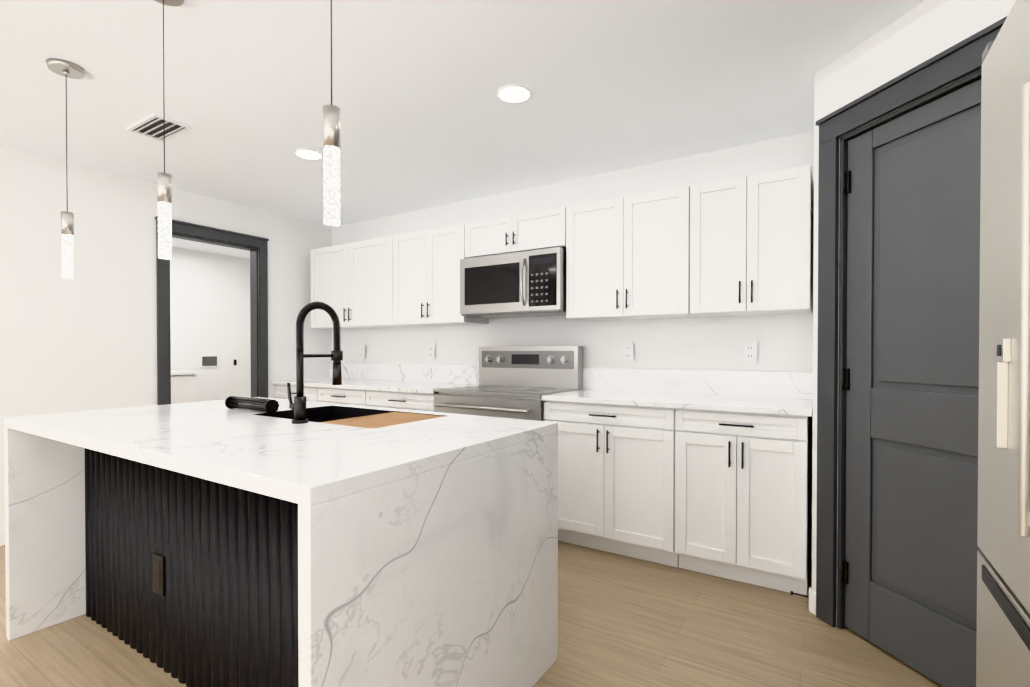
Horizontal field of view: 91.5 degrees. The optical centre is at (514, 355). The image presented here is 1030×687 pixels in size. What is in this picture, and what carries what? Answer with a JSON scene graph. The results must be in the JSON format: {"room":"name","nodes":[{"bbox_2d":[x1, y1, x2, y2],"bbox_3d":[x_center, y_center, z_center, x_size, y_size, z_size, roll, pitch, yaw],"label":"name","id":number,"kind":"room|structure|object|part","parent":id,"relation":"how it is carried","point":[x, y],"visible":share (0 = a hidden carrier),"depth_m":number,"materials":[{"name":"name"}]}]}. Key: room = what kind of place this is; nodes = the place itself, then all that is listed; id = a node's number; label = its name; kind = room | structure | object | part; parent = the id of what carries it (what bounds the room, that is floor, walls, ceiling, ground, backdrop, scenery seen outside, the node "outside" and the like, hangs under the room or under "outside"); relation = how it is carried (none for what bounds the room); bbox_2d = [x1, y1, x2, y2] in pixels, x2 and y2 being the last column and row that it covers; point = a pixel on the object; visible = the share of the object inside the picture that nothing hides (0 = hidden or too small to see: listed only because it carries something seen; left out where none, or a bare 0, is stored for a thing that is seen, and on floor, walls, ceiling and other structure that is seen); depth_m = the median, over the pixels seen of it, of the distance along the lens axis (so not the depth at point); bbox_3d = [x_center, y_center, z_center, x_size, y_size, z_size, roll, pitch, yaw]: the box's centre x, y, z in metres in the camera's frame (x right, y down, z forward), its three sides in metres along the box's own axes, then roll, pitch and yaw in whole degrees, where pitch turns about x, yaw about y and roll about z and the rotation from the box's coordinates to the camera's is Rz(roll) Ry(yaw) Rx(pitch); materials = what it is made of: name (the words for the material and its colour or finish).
{"room":"kitchen","nodes":[
{"label":"kitchen","id":0,"kind":"room"},
{"bbox_2d":[0,146,331,529],"bbox_3d":[-3.389,-0.057,2.750,0.100,2.440,5.600,0,1,32],"label":"wall","id":1,"kind":"structure","parent":0,"point":[85,339],"depth_m":3.46,"materials":[{"name":"paint"}]},
{"bbox_2d":[0,529,4,545],"bbox_3d":[-3.750,1.122,2.079,0.012,0.095,4.000,0,1,32],"label":"baseboard","id":2,"kind":"structure","parent":1,"relation":"attached to","point":[2,532],"depth_m":3.06,"materials":[{"name":"white wood"}]},
{"bbox_2d":[155,216,268,404],"bbox_3d":[-2.499,0.053,4.164,0.150,2.193,0.886,0,1,32],"label":"trim","id":3,"kind":"structure","parent":1,"relation":"attached to","point":[258,340],"depth_m":4.24,"materials":[{"name":"grey wood"}]},
{"bbox_2d":[170,247,250,401],"bbox_3d":[-4.362,-0.085,5.719,0.100,2.440,3.800,0,1,32],"label":"wall","id":4,"kind":"structure","parent":0,"point":[209,303],"depth_m":6.39,"materials":[{"name":"paint"}]},
{"bbox_2d":[200,355,218,367],"bbox_3d":[-3.883,0.068,6.377,0.013,0.160,0.220,0,1,32],"label":"washer outlet box","id":5,"kind":"object","parent":4,"relation":"attached to","point":[207,361],"visible":1,"depth_m":6.37,"materials":[{"name":"white plastic"}]},
{"bbox_2d":[232,358,237,366],"bbox_3d":[-3.713,0.088,6.654,0.006,0.115,0.070,0,1,32],"label":"electrical outlet","id":6,"kind":"object","parent":4,"relation":"attached to","point":[234,362],"visible":1,"depth_m":6.65,"materials":[{"name":"white plastic"}]},
{"bbox_2d":[0,0,924,258],"bbox_3d":[-1.861,-1.304,2.371,7.880,0.060,6.800,0,1,32],"label":"ceiling","id":7,"kind":"structure","parent":0,"point":[430,118],"depth_m":2.37,"materials":[{"name":"paint"}]},
{"bbox_2d":[46,58,84,278],"bbox_3d":[-1.976,-0.807,2.212,0.130,0.930,0.130,0,1,32],"label":"pendant light","id":8,"kind":"object","parent":7,"relation":"hanging from","point":[65,68],"visible":1,"depth_m":2.20,"materials":[{"name":"white glass"}]},
{"bbox_2d":[126,113,192,141],"bbox_3d":[-1.990,-1.269,2.807,0.340,0.016,0.190,0,1,32],"label":"ceiling vent","id":9,"kind":"object","parent":7,"relation":"in","point":[151,126],"visible":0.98,"depth_m":2.80,"materials":[{"name":"white plastic"}]},
{"bbox_2d":[154,0,183,258],"bbox_3d":[-1.213,-0.802,1.734,0.130,0.930,0.130,0,1,32],"label":"pendant light","id":10,"kind":"object","parent":7,"relation":"hanging from","point":[164,190],"visible":0.96,"depth_m":1.73,"materials":[{"name":"white glass"}]},
{"bbox_2d":[294,149,322,159],"bbox_3d":[-1.307,-1.277,3.181,0.168,0.010,0.168,0,1,32],"label":"recessed light","id":11,"kind":"object","parent":7,"relation":"in","point":[309,154],"visible":1,"depth_m":3.18,"materials":[{"name":"white plastic"}]},
{"bbox_2d":[322,0,340,225],"bbox_3d":[-0.463,-0.798,1.264,0.130,0.930,0.130,0,1,32],"label":"pendant light","id":12,"kind":"object","parent":7,"relation":"hanging from","point":[331,115],"visible":1,"depth_m":1.25,"materials":[{"name":"white glass"}]},
{"bbox_2d":[497,84,530,102],"bbox_3d":[-0.004,-1.270,2.436,0.168,0.010,0.168,0,1,32],"label":"recessed light","id":13,"kind":"object","parent":7,"relation":"in","point":[513,93],"visible":1,"depth_m":2.43,"materials":[{"name":"white plastic"}]},
{"bbox_2d":[0,541,941,686],"bbox_3d":[-1.861,1.196,2.395,7.880,0.060,6.800,0,1,32],"label":"floor","id":14,"kind":"structure","parent":0,"point":[625,621],"depth_m":2.04,"materials":[{"name":"brown wood"}]},
{"bbox_2d":[171,370,197,403],"bbox_3d":[-4.066,0.501,5.486,0.625,1.271,0.830,0,1,32],"label":"laundry cabinet","id":15,"kind":"object","parent":14,"relation":"on","point":[183,386],"visible":0.15,"depth_m":5.56,"materials":[{"name":"wood"}]},
{"bbox_2d":[4,402,557,686],"bbox_3d":[-0.971,0.732,2.004,2.000,0.875,1.090,0,1,32],"label":"kitchen island","id":16,"kind":"object","parent":14,"relation":"on","point":[299,540],"depth_m":1.61,"materials":[{"name":"stone"}]},
{"bbox_2d":[153,552,164,595],"bbox_3d":[-1.327,0.814,1.868,0.080,0.145,0.008,0,1,32],"label":"outlet","id":17,"kind":"object","parent":16,"relation":"attached to","point":[158,557],"depth_m":1.86,"materials":[{"name":"brown plastic"}]},
{"bbox_3d":[-1.125,0.735,1.756,1.918,0.874,0.018,0,1,32],"label":"panel","id":18,"kind":"part","parent":16,"relation":"part of","materials":[{"name":"black wood"}]},
{"bbox_2d":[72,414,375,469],"bbox_3d":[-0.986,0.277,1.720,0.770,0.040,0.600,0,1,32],"label":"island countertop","id":19,"kind":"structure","parent":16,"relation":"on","point":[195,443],"depth_m":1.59,"materials":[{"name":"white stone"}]},
{"bbox_2d":[287,302,342,423],"bbox_3d":[-0.798,0.020,1.997,0.108,0.470,0.223,0,1,32],"label":"faucet","id":20,"kind":"object","parent":19,"relation":"on","point":[299,405],"depth_m":1.92,"materials":[{"name":"black metal"}]},
{"bbox_2d":[252,405,445,421],"bbox_3d":[-0.714,0.391,2.156,0.810,0.273,0.465,0,1,32],"label":"sink","id":21,"kind":"object","parent":19,"relation":"in","point":[321,413],"depth_m":2.31,"materials":[{"name":"black metal"}]},
{"bbox_2d":[272,383,319,401],"bbox_3d":[-1.747,0.702,4.652,0.665,0.885,0.594,0,1,32],"label":"base cabinet","id":22,"kind":"object","parent":14,"relation":"on","point":[312,394],"depth_m":4.36,"materials":[{"name":"white wood"}]},
{"bbox_2d":[320,387,371,406],"bbox_3d":[-1.267,0.705,4.351,0.712,0.885,0.594,0,1,32],"label":"base cabinet","id":23,"kind":"object","parent":14,"relation":"on","point":[327,394],"depth_m":4.07,"materials":[{"name":"white wood"}]},
{"bbox_2d":[372,391,437,411],"bbox_3d":[-0.734,0.708,4.018,0.789,0.885,0.594,0,1,32],"label":"base cabinet","id":24,"kind":"object","parent":14,"relation":"on","point":[385,399],"depth_m":3.73,"materials":[{"name":"white wood"}]},
{"bbox_2d":[272,379,478,394],"bbox_3d":[-1.222,0.247,4.302,1.923,0.030,0.622,0,1,32],"label":"countertop","id":25,"kind":"structure","parent":24,"relation":"on","point":[347,384],"depth_m":4.09,"materials":[{"name":"white stone"}]},
{"bbox_2d":[433,346,582,420],"bbox_3d":[-0.060,0.543,3.533,0.858,1.225,0.685,0,1,32],"label":"range","id":26,"kind":"object","parent":14,"relation":"on","point":[517,382],"visible":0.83,"depth_m":3.56,"materials":[{"name":"silver metal"}]},
{"bbox_2d":[544,403,687,569],"bbox_3d":[0.696,0.717,3.122,0.855,0.885,0.594,0,1,32],"label":"base cabinet","id":27,"kind":"object","parent":14,"relation":"on","point":[623,471],"depth_m":2.84,"materials":[{"name":"white wood"}]},
{"bbox_2d":[688,411,812,594],"bbox_3d":[1.241,0.720,2.781,0.673,0.885,0.594,0,1,32],"label":"base cabinet","id":28,"kind":"object","parent":14,"relation":"on","point":[705,471],"depth_m":2.49,"materials":[{"name":"white wood"}]},
{"bbox_2d":[542,387,812,418],"bbox_3d":[0.931,0.260,2.954,1.425,0.030,0.622,0,1,32],"label":"countertop","id":29,"kind":"structure","parent":28,"relation":"on","point":[746,404],"depth_m":2.77,"materials":[{"name":"white stone"}]},
{"bbox_2d":[976,0,1029,686],"bbox_3d":[1.008,0.285,0.471,0.760,1.798,0.920,0,1,32],"label":"fridge","id":30,"kind":"object","parent":14,"relation":"on","point":[1003,604],"visible":1,"depth_m":0.88,"materials":[{"name":"silver metal"}]},
{"bbox_2d":[331,131,813,557],"bbox_3d":[0.403,-0.067,3.738,5.480,2.440,0.100,0,1,32],"label":"wall","id":31,"kind":"structure","parent":0,"point":[784,342],"depth_m":3.48,"materials":[{"name":"paint"}]},
{"bbox_2d":[310,235,405,328],"bbox_3d":[-1.367,-0.633,4.585,1.146,0.745,0.326,0,1,32],"label":"upper cabinet","id":32,"kind":"object","parent":31,"relation":"attached to","point":[359,280],"depth_m":4.42,"materials":[{"name":"white wood"}]},
{"bbox_2d":[359,346,364,357],"bbox_3d":[-1.469,-0.039,4.818,0.072,0.115,0.006,0,1,32],"label":"electrical outlet","id":33,"kind":"object","parent":31,"relation":"attached to","point":[361,351],"visible":1,"depth_m":4.82,"materials":[{"name":"white plastic"}]},
{"bbox_2d":[428,345,434,357],"bbox_3d":[-0.726,-0.035,4.352,0.072,0.115,0.006,0,1,32],"label":"electrical outlet","id":34,"kind":"object","parent":31,"relation":"attached to","point":[431,351],"visible":0.98,"depth_m":4.35,"materials":[{"name":"white plastic"}]},
{"bbox_2d":[398,223,488,326],"bbox_3d":[-0.639,-0.628,4.129,0.808,0.745,0.326,0,1,32],"label":"upper cabinet","id":35,"kind":"object","parent":31,"relation":"attached to","point":[428,260],"depth_m":3.95,"materials":[{"name":"white wood"}]},
{"bbox_2d":[466,207,565,258],"bbox_3d":[0.064,-0.866,3.686,0.842,0.262,0.326,0,1,32],"label":"upper cabinet","id":36,"kind":"object","parent":31,"relation":"attached to","point":[544,229],"depth_m":3.53,"materials":[{"name":"white wood"}]},
{"bbox_2d":[460,247,565,318],"bbox_3d":[0.033,-0.505,3.640,0.828,0.418,0.440,0,1,32],"label":"microwave","id":37,"kind":"object","parent":36,"relation":"attached to","point":[532,283],"visible":0.98,"depth_m":3.47,"materials":[{"name":"silver metal"}]},
{"bbox_2d":[623,343,633,359],"bbox_3d":[0.771,-0.026,3.415,0.072,0.115,0.006,0,1,32],"label":"electrical outlet","id":38,"kind":"object","parent":31,"relation":"attached to","point":[628,350],"visible":1,"depth_m":3.41,"materials":[{"name":"white plastic"}]},
{"bbox_2d":[566,183,701,320],"bbox_3d":[0.785,-0.620,3.237,0.851,0.745,0.326,0,1,32],"label":"upper cabinet","id":39,"kind":"object","parent":31,"relation":"attached to","point":[638,256],"depth_m":3.08,"materials":[{"name":"white wood"}]},
{"bbox_2d":[743,342,756,361],"bbox_3d":[1.411,-0.022,3.014,0.072,0.115,0.006,0,1,32],"label":"electrical outlet","id":40,"kind":"object","parent":31,"relation":"attached to","point":[749,352],"visible":1,"depth_m":3.01,"materials":[{"name":"white plastic"}]},
{"bbox_2d":[702,165,812,316],"bbox_3d":[1.327,-0.617,2.897,0.664,0.745,0.326,0,1,32],"label":"upper cabinet","id":41,"kind":"object","parent":31,"relation":"attached to","point":[740,246],"depth_m":2.72,"materials":[{"name":"white wood"}]},
{"bbox_2d":[812,0,1015,626],"bbox_3d":[1.733,-0.048,1.819,1.131,2.440,1.740,0,1,32],"label":"wall","id":42,"kind":"structure","parent":0,"point":[924,31],"depth_m":1.95,"materials":[{"name":"paint"}]},
{"bbox_2d":[791,591,807,596],"bbox_3d":[1.324,1.112,2.335,0.072,0.017,0.018,0,1,32],"label":"doorstop","id":43,"kind":"object","parent":42,"relation":"attached to","point":[792,592],"visible":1,"depth_m":2.34,"materials":[{"name":"black metal"}]},
{"bbox_2d":[816,16,1006,628],"bbox_3d":[1.507,0.068,1.778,0.130,2.208,0.976,0,1,-13],"label":"trim","id":44,"kind":"structure","parent":42,"relation":"attached to","point":[959,60],"depth_m":2.15,"materials":[{"name":"grey wood"}]},
{"bbox_2d":[845,79,980,686],"bbox_3d":[1.508,0.127,1.779,0.038,2.067,0.738,0,1,-13],"label":"door leaf","id":45,"kind":"structure","parent":42,"relation":"in","point":[912,548],"depth_m":1.84,"materials":[{"name":"grey wood"}]},
{"bbox_2d":[840,171,850,583],"bbox_3d":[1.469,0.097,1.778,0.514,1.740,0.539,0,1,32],"label":"hinge","id":46,"kind":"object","parent":45,"relation":"attached to","point":[845,371],"depth_m":2.12,"materials":[{"name":"black metal"}]}
]}

